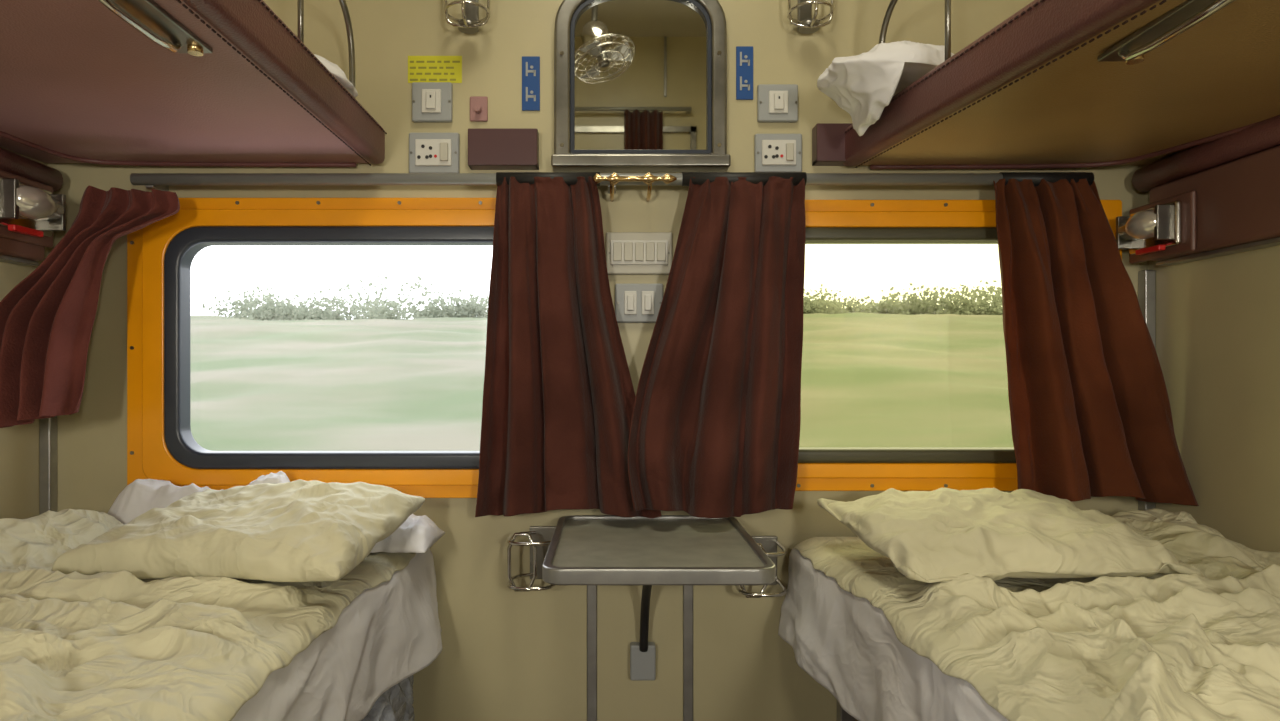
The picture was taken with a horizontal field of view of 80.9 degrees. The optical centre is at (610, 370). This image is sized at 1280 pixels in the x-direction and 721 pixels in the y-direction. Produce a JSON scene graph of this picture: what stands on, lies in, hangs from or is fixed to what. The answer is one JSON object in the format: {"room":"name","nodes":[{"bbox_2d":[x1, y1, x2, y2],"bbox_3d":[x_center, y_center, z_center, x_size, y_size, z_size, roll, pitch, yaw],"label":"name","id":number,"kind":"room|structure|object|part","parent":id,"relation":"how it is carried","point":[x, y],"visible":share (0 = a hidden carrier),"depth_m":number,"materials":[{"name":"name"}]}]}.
{"room":"train carriage","nodes":[
{"label":"train carriage","id":0,"kind":"room"},
{"bbox_2d":[0,147,46,518],"bbox_3d":[-1.153,-0.460,0.225,0.050,2.620,2.550,0,0,0],"label":"wall","id":1,"kind":"structure","parent":0,"point":[19,444],"depth_m":1.43,"materials":[{"name":"beige paint"}]},
{"bbox_2d":[0,147,62,265],"bbox_3d":[-1.099,-0.301,0.585,0.058,0.198,1.771,0,0,0],"label":"panel","id":2,"kind":"object","parent":1,"relation":"attached to","point":[12,251],"visible":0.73,"depth_m":1.39,"materials":[{"name":"brown leather"}]},
{"bbox_3d":[-1.105,-0.280,0.570,0.045,0.140,1.740,0,0,0],"label":"panel","id":3,"kind":"part","parent":2,"relation":"part of","materials":[{"name":"red laminate"}]},
{"bbox_2d":[0,170,65,247],"bbox_3d":[-1.050,-0.296,1.356,0.066,0.118,0.178,0,0,0],"label":"reading lamp","id":4,"kind":"object","parent":2,"relation":"attached to","point":[30,212],"visible":1,"depth_m":1.35,"materials":[{"name":"silver metal"}]},
{"bbox_2d":[0,0,386,166],"bbox_3d":[-0.785,-0.536,0.571,0.682,0.293,1.843,0,0,0],"label":"upper berth","id":5,"kind":"object","parent":1,"relation":"attached to","point":[179,83],"visible":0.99,"depth_m":1.11,"materials":[{"name":"brown leather"}]},
{"bbox_3d":[-0.539,-0.400,0.852,0.010,0.022,0.173,0,0,0],"label":"latch handle","id":6,"kind":"part","parent":5,"relation":"part of","materials":[{"name":"silver metal"}]},
{"bbox_3d":[-0.531,-0.409,0.855,0.044,0.007,0.210,0,0,0],"label":"latch plate","id":7,"kind":"part","parent":5,"relation":"part of","materials":[{"name":"metal"}]},
{"bbox_3d":[-0.476,-0.570,1.150,0.009,0.215,0.009,0,0,0],"label":"guard post","id":8,"kind":"part","parent":5,"relation":"part of","materials":[{"name":"metal"}]},
{"bbox_2d":[314,54,357,96],"bbox_3d":[-0.528,-0.518,1.325,0.150,0.057,0.152,0,0,0],"label":"sheet","id":9,"kind":"object","parent":5,"relation":"on","point":[338,73],"visible":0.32,"depth_m":1.29,"materials":[{"name":"white fabric"}]},
{"bbox_3d":[-0.476,-0.562,0.990,0.011,0.240,0.791,0,0,0],"label":"guard rail","id":10,"kind":"part","parent":5,"relation":"part of","materials":[{"name":"metal"}]},
{"bbox_2d":[47,0,1147,720],"bbox_3d":[-0.026,-0.460,1.510,2.303,2.620,0.120,0,0,0],"label":"wall","id":11,"kind":"structure","parent":0,"point":[507,654],"depth_m":1.50,"materials":[{"name":"beige paint"}]},
{"bbox_2d":[39,416,56,514],"bbox_3d":[-1.117,0.325,1.489,0.022,1.050,0.022,0,0,0],"label":"trim","id":12,"kind":"structure","parent":11,"relation":"attached to","point":[47,426],"depth_m":1.48,"materials":[{"name":"metal"}]},
{"bbox_2d":[127,198,495,497],"bbox_3d":[-0.499,-0.046,1.493,0.922,0.596,0.014,0,0,0],"label":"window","id":13,"kind":"structure","parent":11,"relation":"in","point":[134,251],"depth_m":1.49,"materials":[{"name":"orange paint"}]},
{"bbox_2d":[142,209,494,484],"bbox_3d":[-0.499,-0.047,1.482,0.854,0.546,0.009,0,0,0],"label":"window surround","id":14,"kind":"object","parent":13,"relation":"attached to","point":[158,463],"visible":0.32,"depth_m":1.48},
{"bbox_2d":[164,226,493,468],"bbox_3d":[-0.496,-0.046,1.497,0.772,0.480,0.046,0,0,0],"label":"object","id":15,"kind":"structure","parent":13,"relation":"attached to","point":[180,253],"depth_m":1.47,"materials":[{"name":"grey rubber"}]},
{"bbox_2d":[412,82,452,121],"bbox_3d":[-0.356,-0.535,1.489,0.080,0.078,0.022,0,0,0],"label":"light switch","id":16,"kind":"object","parent":11,"relation":"attached to","point":[431,101],"visible":1,"depth_m":1.49,"materials":[{"name":"grey plastic"}]},
{"bbox_2d":[409,133,459,172],"bbox_3d":[-0.352,-0.433,1.490,0.100,0.082,0.021,0,0,0],"label":"power socket","id":17,"kind":"object","parent":11,"relation":"attached to","point":[428,152],"visible":0.92,"depth_m":1.49,"materials":[{"name":"grey plastic"}]},
{"bbox_2d":[408,56,461,82],"bbox_3d":[-0.352,-0.603,1.499,0.108,0.054,0.001,0,0,0],"label":"sticker","id":18,"kind":"object","parent":11,"relation":"attached to","point":[420,68],"visible":1,"depth_m":1.50,"materials":[{"name":"yellow paper"}]},
{"bbox_2d":[444,0,490,33],"bbox_3d":[-0.278,-0.760,1.451,0.094,0.195,0.097,0,0,0],"label":"holder","id":19,"kind":"object","parent":11,"relation":"attached to","point":[470,23],"visible":1,"depth_m":1.45,"materials":[{"name":"metal"}]},
{"bbox_2d":[458,18,478,33],"bbox_3d":[-0.278,-0.672,1.462,0.040,0.012,0.040,0,0,0],"label":"cup","id":20,"kind":"object","parent":19,"relation":"on","point":[471,26],"depth_m":1.45,"materials":[{"name":"glass"}]},
{"bbox_3d":[-0.278,-0.768,1.496,0.028,0.180,0.008,0,0,0],"label":"plate","id":21,"kind":"part","parent":19,"relation":"part of","materials":[{"name":"metal"}]},
{"bbox_2d":[470,96,487,121],"bbox_3d":[-0.264,-0.523,1.488,0.036,0.050,0.024,0,0,0],"label":"switch","id":22,"kind":"object","parent":11,"relation":"attached to","point":[478,105],"visible":1,"depth_m":1.49,"materials":[{"name":"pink plastic"}]},
{"bbox_2d":[468,128,538,169],"bbox_3d":[-0.212,-0.438,1.482,0.136,0.072,0.036,0,0,0],"label":"box","id":23,"kind":"object","parent":11,"relation":"attached to","point":[488,148],"depth_m":1.46,"materials":[{"name":"brown plastic"}]},
{"bbox_2d":[522,56,539,110],"bbox_3d":[-0.160,-0.574,1.498,0.036,0.108,0.005,0,0,0],"label":"sign","id":24,"kind":"object","parent":11,"relation":"attached to","point":[530,65],"visible":1,"depth_m":1.50,"materials":[{"name":"blue plastic"}]},
{"bbox_2d":[507,526,555,591],"bbox_3d":[-0.151,0.362,1.444,0.095,0.111,0.110,0,0,0],"label":"holder","id":25,"kind":"object","parent":11,"relation":"attached to","point":[540,537],"visible":0.76,"depth_m":1.43,"materials":[{"name":"metal"}]},
{"bbox_3d":[-0.135,0.362,1.496,0.055,0.105,0.008,0,0,0],"label":"plate","id":26,"kind":"part","parent":25,"relation":"part of","materials":[{"name":"metal"}]},
{"bbox_2d":[587,585,596,720],"bbox_3d":[-0.038,0.575,1.497,0.020,0.550,0.006,0,0,0],"label":"trim","id":27,"kind":"structure","parent":11,"relation":"attached to","point":[591,589],"depth_m":1.49,"materials":[{"name":"metal"}]},
{"bbox_2d":[130,172,1093,193],"bbox_3d":[0.001,-0.369,1.467,1.847,0.030,0.066,0,0,0],"label":"curtain rod","id":28,"kind":"object","parent":11,"relation":"attached to","point":[157,181],"visible":0.74,"depth_m":1.44,"materials":[{"name":"grey metal"}]},
{"bbox_2d":[0,186,179,427],"bbox_3d":[-0.963,-0.119,1.363,0.313,0.454,0.125,0,0,-27],"label":"curtain","id":29,"kind":"object","parent":28,"relation":"hanging from","point":[47,319],"visible":1,"depth_m":1.34,"materials":[{"name":"red fabric"}]},
{"bbox_3d":[-0.032,-0.370,1.448,1.780,0.023,0.023,0,0,0],"label":"rod","id":30,"kind":"part","parent":28,"relation":"part of","materials":[{"name":"grey metal"}]},
{"bbox_2d":[475,176,661,517],"bbox_3d":[-0.079,-0.045,1.419,0.352,0.652,0.090,0,0,0],"label":"curtain","id":31,"kind":"object","parent":28,"relation":"hanging from","point":[559,396],"visible":0.92,"depth_m":1.41,"materials":[{"name":"red fabric"}]},
{"bbox_2d":[628,176,805,517],"bbox_3d":[0.201,-0.051,1.395,0.337,0.640,0.121,0,0,0],"label":"curtain","id":32,"kind":"object","parent":28,"relation":"hanging from","point":[716,419],"visible":1,"depth_m":1.40,"materials":[{"name":"red fabric"}]},
{"bbox_2d":[993,178,1198,505],"bbox_3d":[0.916,-0.058,1.405,0.367,0.619,0.104,0,0,0],"label":"curtain","id":33,"kind":"object","parent":28,"relation":"hanging from","point":[1091,415],"visible":0.97,"depth_m":1.39,"materials":[{"name":"red fabric"}]},
{"bbox_2d":[593,172,676,201],"bbox_3d":[0.045,-0.357,1.454,0.159,0.038,0.091,0,0,0],"label":"coat hook","id":34,"kind":"object","parent":11,"relation":"attached to","point":[648,178],"visible":1,"depth_m":1.42,"materials":[{"name":"gold metal"}]},
{"bbox_3d":[0.002,-0.352,1.458,0.008,0.029,0.082,0,0,0],"label":"post","id":35,"kind":"part","parent":34,"relation":"part of","materials":[{"name":"gold metal"}]},
{"bbox_3d":[0.074,-0.352,1.458,0.008,0.029,0.082,0,0,0],"label":"post","id":36,"kind":"part","parent":34,"relation":"part of","materials":[{"name":"gold metal"}]},
{"bbox_2d":[606,232,671,274],"bbox_3d":[0.056,-0.234,1.490,0.132,0.084,0.021,0,0,0],"label":"switch panel","id":37,"kind":"object","parent":11,"relation":"attached to","point":[627,253],"visible":0.95,"depth_m":1.49,"materials":[{"name":"beige plastic"}]},
{"bbox_2d":[615,284,662,322],"bbox_3d":[0.056,-0.135,1.490,0.096,0.078,0.021,0,0,0],"label":"light switch","id":38,"kind":"object","parent":11,"relation":"attached to","point":[634,303],"visible":0.89,"depth_m":1.49,"materials":[{"name":"grey plastic"}]},
{"bbox_3d":[0.058,-0.586,1.484,0.340,0.376,0.029,0,0,0],"label":"metal frame","id":39,"kind":"part","parent":11,"relation":"part of","materials":[{"name":"metal"}]},
{"bbox_2d":[575,0,706,149],"bbox_3d":[0.059,-0.589,1.488,0.286,0.330,0.004,0,0,0],"label":"mirror glass","id":40,"kind":"object","parent":11,"relation":"on","point":[641,65],"depth_m":1.49,"materials":[{"name":"silver metal"}]},
{"bbox_2d":[542,515,775,679],"bbox_3d":[0.071,0.448,1.290,0.346,0.324,0.417,0,0,0],"label":"folding table","id":41,"kind":"object","parent":11,"relation":"attached to","point":[583,549],"visible":0.94,"depth_m":1.21,"materials":[{"name":"metal"}]},
{"bbox_3d":[0.063,0.575,1.487,0.050,0.070,0.024,0,0,0],"label":"wall plate","id":42,"kind":"part","parent":41,"relation":"part of","materials":[{"name":"grey"}]},
{"bbox_3d":[0.071,0.298,1.286,0.346,0.024,0.408,0,0,0],"label":"edge trim","id":43,"kind":"part","parent":41,"relation":"part of","materials":[{"name":"metal"}]},
{"bbox_2d":[683,585,692,720],"bbox_3d":[0.154,0.575,1.497,0.020,0.550,0.006,0,0,0],"label":"trim","id":44,"kind":"structure","parent":11,"relation":"attached to","point":[687,589],"depth_m":1.49,"materials":[{"name":"metal"}]},
{"bbox_2d":[736,46,752,99],"bbox_3d":[0.267,-0.595,1.498,0.034,0.106,0.005,0,0,0],"label":"sign","id":45,"kind":"object","parent":11,"relation":"attached to","point":[744,54],"visible":1,"depth_m":1.50,"materials":[{"name":"blue plastic"}]},
{"bbox_2d":[735,536,786,597],"bbox_3d":[0.287,0.378,1.444,0.095,0.103,0.110,0,0,0],"label":"holder","id":46,"kind":"object","parent":11,"relation":"attached to","point":[768,544],"visible":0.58,"depth_m":1.45,"materials":[{"name":"metal"}]},
{"bbox_3d":[0.303,0.378,1.496,0.055,0.097,0.008,0,0,0],"label":"plate","id":47,"kind":"part","parent":46,"relation":"part of","materials":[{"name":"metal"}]},
{"bbox_2d":[757,84,797,121],"bbox_3d":[0.332,-0.533,1.489,0.080,0.074,0.022,0,0,0],"label":"light switch","id":48,"kind":"object","parent":11,"relation":"attached to","point":[775,102],"visible":1,"depth_m":1.49,"materials":[{"name":"grey plastic"}]},
{"bbox_2d":[754,134,801,171],"bbox_3d":[0.333,-0.433,1.490,0.094,0.078,0.021,0,0,0],"label":"power socket","id":49,"kind":"object","parent":11,"relation":"attached to","point":[772,152],"visible":0.98,"depth_m":1.49,"materials":[{"name":"grey plastic"}]},
{"bbox_2d":[787,0,834,33],"bbox_3d":[0.386,-0.760,1.451,0.094,0.195,0.097,0,0,0],"label":"holder","id":50,"kind":"object","parent":11,"relation":"attached to","point":[805,24],"visible":1,"depth_m":1.45,"materials":[{"name":"metal"}]},
{"bbox_3d":[0.386,-0.768,1.496,0.028,0.180,0.008,0,0,0],"label":"plate","id":51,"kind":"part","parent":50,"relation":"part of","materials":[{"name":"metal"}]},
{"bbox_2d":[799,18,819,33],"bbox_3d":[0.386,-0.672,1.462,0.040,0.012,0.040,0,0,0],"label":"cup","id":52,"kind":"object","parent":50,"relation":"on","point":[807,26],"depth_m":1.45,"materials":[{"name":"glass"}]},
{"bbox_2d":[795,200,1121,490],"bbox_3d":[0.590,-0.051,1.493,0.848,0.578,0.014,0,0,0],"label":"window","id":53,"kind":"structure","parent":11,"relation":"in","point":[1112,208],"depth_m":1.49,"materials":[{"name":"orange paint"}]},
{"bbox_2d":[798,227,1015,462],"bbox_3d":[0.584,-0.051,1.497,0.716,0.466,0.046,0,0,0],"label":"window frame","id":54,"kind":"structure","parent":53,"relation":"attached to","point":[814,235],"depth_m":1.48,"materials":[{"name":"grey"}]},
{"bbox_2d":[797,211,1016,477],"bbox_3d":[0.590,-0.052,1.482,0.780,0.528,0.009,0,0,0],"label":"window surround","id":55,"kind":"object","parent":53,"relation":"attached to","point":[813,218],"visible":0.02,"depth_m":1.48,"materials":[{"name":"orange plastic"}]},
{"bbox_2d":[1138,270,1155,509],"bbox_3d":[1.064,0.325,1.489,0.022,1.050,0.022,0,0,0],"label":"trim","id":56,"kind":"structure","parent":11,"relation":"attached to","point":[1146,279],"depth_m":1.48,"materials":[{"name":"metal"}]},
{"bbox_2d":[1148,191,1279,551],"bbox_3d":[1.100,-0.460,0.225,0.050,2.620,2.550,0,0,0],"label":"wall","id":57,"kind":"structure","parent":0,"point":[1218,318],"depth_m":1.31,"materials":[{"name":"beige paint"}]},
{"bbox_2d":[843,0,1279,168],"bbox_3d":[0.816,-0.499,0.574,0.620,0.359,1.874,0,0,-3],"label":"upper berth","id":58,"kind":"object","parent":57,"relation":"attached to","point":[1055,83],"visible":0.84,"depth_m":1.06,"materials":[{"name":"brown leather"}]},
{"bbox_2d":[817,41,953,135],"bbox_3d":[0.491,-0.492,1.302,0.249,0.142,0.200,0,0,-7],"label":"sheet","id":59,"kind":"object","parent":58,"relation":"on","point":[862,85],"visible":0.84,"depth_m":1.24,"materials":[{"name":"white fabric"}]},
{"bbox_3d":[0.532,-0.558,0.990,0.011,0.240,0.794,0,0,-5],"label":"guard rail","id":60,"kind":"part","parent":58,"relation":"part of","materials":[{"name":"metal"}]},
{"bbox_3d":[0.516,-0.566,1.150,0.009,0.215,0.009,0,0,0],"label":"guard post","id":61,"kind":"part","parent":58,"relation":"part of","materials":[{"name":"metal"}]},
{"bbox_3d":[0.605,-0.374,0.795,0.044,0.007,0.210,0,0,0],"label":"latch plate","id":62,"kind":"part","parent":58,"relation":"part of","materials":[{"name":"metal"}]},
{"bbox_3d":[0.597,-0.365,0.792,0.010,0.022,0.173,0,0,0],"label":"latch handle","id":63,"kind":"part","parent":58,"relation":"part of","materials":[{"name":"silver metal"}]},
{"bbox_2d":[1132,115,1279,265],"bbox_3d":[1.046,-0.301,0.585,0.058,0.198,1.771,0,0,0],"label":"panel","id":64,"kind":"object","parent":57,"relation":"attached to","point":[1235,178],"visible":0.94,"depth_m":1.25,"materials":[{"name":"brown leather"}]},
{"bbox_2d":[1116,190,1195,263],"bbox_3d":[0.998,-0.264,1.397,0.063,0.108,0.163,0,0,0],"label":"reading lamp","id":65,"kind":"object","parent":64,"relation":"attached to","point":[1166,227],"visible":0.96,"depth_m":1.36,"materials":[{"name":"silver metal"}]},
{"bbox_3d":[1.052,-0.280,0.570,0.045,0.140,1.740,0,0,0],"label":"panel","id":66,"kind":"part","parent":64,"relation":"part of","materials":[{"name":"brown leather"}]},
{"bbox_3d":[-0.026,0.875,0.260,2.303,0.050,2.620,0,0,0],"label":"floor","id":67,"kind":"structure","parent":0,"visible":0},
{"bbox_2d":[361,675,414,720],"bbox_3d":[-0.426,0.670,1.281,0.159,0.360,0.294,0,0,0],"label":"blanket","id":68,"kind":"object","parent":67,"relation":"on","point":[396,703],"visible":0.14,"depth_m":1.25,"materials":[{"name":"grey fabric"}]},
{"bbox_2d":[837,701,854,720],"bbox_3d":[0.741,0.596,0.542,0.661,0.509,1.885,0,0,0],"label":"lower berth","id":69,"kind":"object","parent":67,"relation":"on","point":[842,715],"visible":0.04,"depth_m":1.46,"materials":[{"name":"red plastic"}]},
{"bbox_2d":[778,548,1007,720],"bbox_3d":[0.694,0.433,0.547,0.742,0.211,1.855,0,0,0],"label":"sheet","id":70,"kind":"object","parent":69,"relation":"on","point":[847,644],"visible":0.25,"depth_m":1.11,"materials":[{"name":"white fabric"}]},
{"bbox_2d":[794,508,1279,720],"bbox_3d":[0.707,0.300,0.565,0.701,0.102,1.810,0,0,0],"label":"blanket","id":71,"kind":"object","parent":70,"relation":"on","point":[1157,647],"visible":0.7,"depth_m":0.88,"materials":[{"name":"beige fabric"}]},
{"bbox_2d":[817,488,1203,582],"bbox_3d":[0.605,0.250,1.207,0.440,0.095,0.347,0,0,-5],"label":"pillow","id":72,"kind":"object","parent":71,"relation":"on","point":[941,534],"visible":0.98,"depth_m":1.09,"materials":[{"name":"fabric"}]},
{"bbox_3d":[-0.767,0.595,0.543,0.714,0.509,1.885,0,0,0],"label":"lower berth","id":73,"kind":"object","parent":67,"relation":"on","visible":0},
{"bbox_2d":[231,549,442,720],"bbox_3d":[-0.716,0.428,0.547,0.805,0.201,1.855,0,0,0],"label":"sheet","id":74,"kind":"object","parent":73,"relation":"on","point":[390,632],"visible":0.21,"depth_m":1.10,"materials":[{"name":"white fabric"}]},
{"bbox_2d":[0,509,415,720],"bbox_3d":[-0.734,0.295,0.564,0.753,0.108,1.809,0,0,0],"label":"blanket","id":75,"kind":"object","parent":74,"relation":"on","point":[120,645],"visible":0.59,"depth_m":0.88,"materials":[{"name":"beige fabric"}]},
{"bbox_2d":[107,471,289,523],"bbox_3d":[-0.760,0.254,1.426,0.402,0.124,0.104,0,0,0],"label":"sheet","id":76,"kind":"object","parent":75,"relation":"on","point":[140,496],"visible":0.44,"depth_m":1.40,"materials":[{"name":"white fabric"}]},
{"bbox_2d":[51,479,424,581],"bbox_3d":[-0.560,0.244,1.205,0.419,0.106,0.351,0,0,5],"label":"pillow","id":77,"kind":"object","parent":75,"relation":"on","point":[299,530],"visible":0.98,"depth_m":1.07,"materials":[{"name":"fabric"}]},
{"bbox_2d":[370,514,444,552],"bbox_3d":[-0.412,0.285,1.392,0.176,0.065,0.172,0,0,0],"label":"sheet","id":78,"kind":"object","parent":75,"relation":"on","point":[417,534],"visible":0.39,"depth_m":1.33,"materials":[{"name":"white fabric"}]},
{"label":"outside","id":79,"kind":"structure","parent":0,"visible":0},
{"bbox_2d":[190,312,1013,450],"bbox_3d":[0.000,-0.588,48.000,281.800,5.130,90.000,0,0,0],"label":"ground","id":80,"kind":"structure","parent":79,"point":[868,379],"depth_m":16.40,"materials":[{"name":"green plant"}]},
{"bbox_2d":[199,273,1002,320],"bbox_3d":[0.138,-3.383,37.436,119.903,2.805,9.202,0,0,0],"label":"bushes","id":81,"kind":"object","parent":80,"relation":"on","point":[268,311],"visible":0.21,"depth_m":35.70,"materials":[{"name":"green plant"}]}
]}

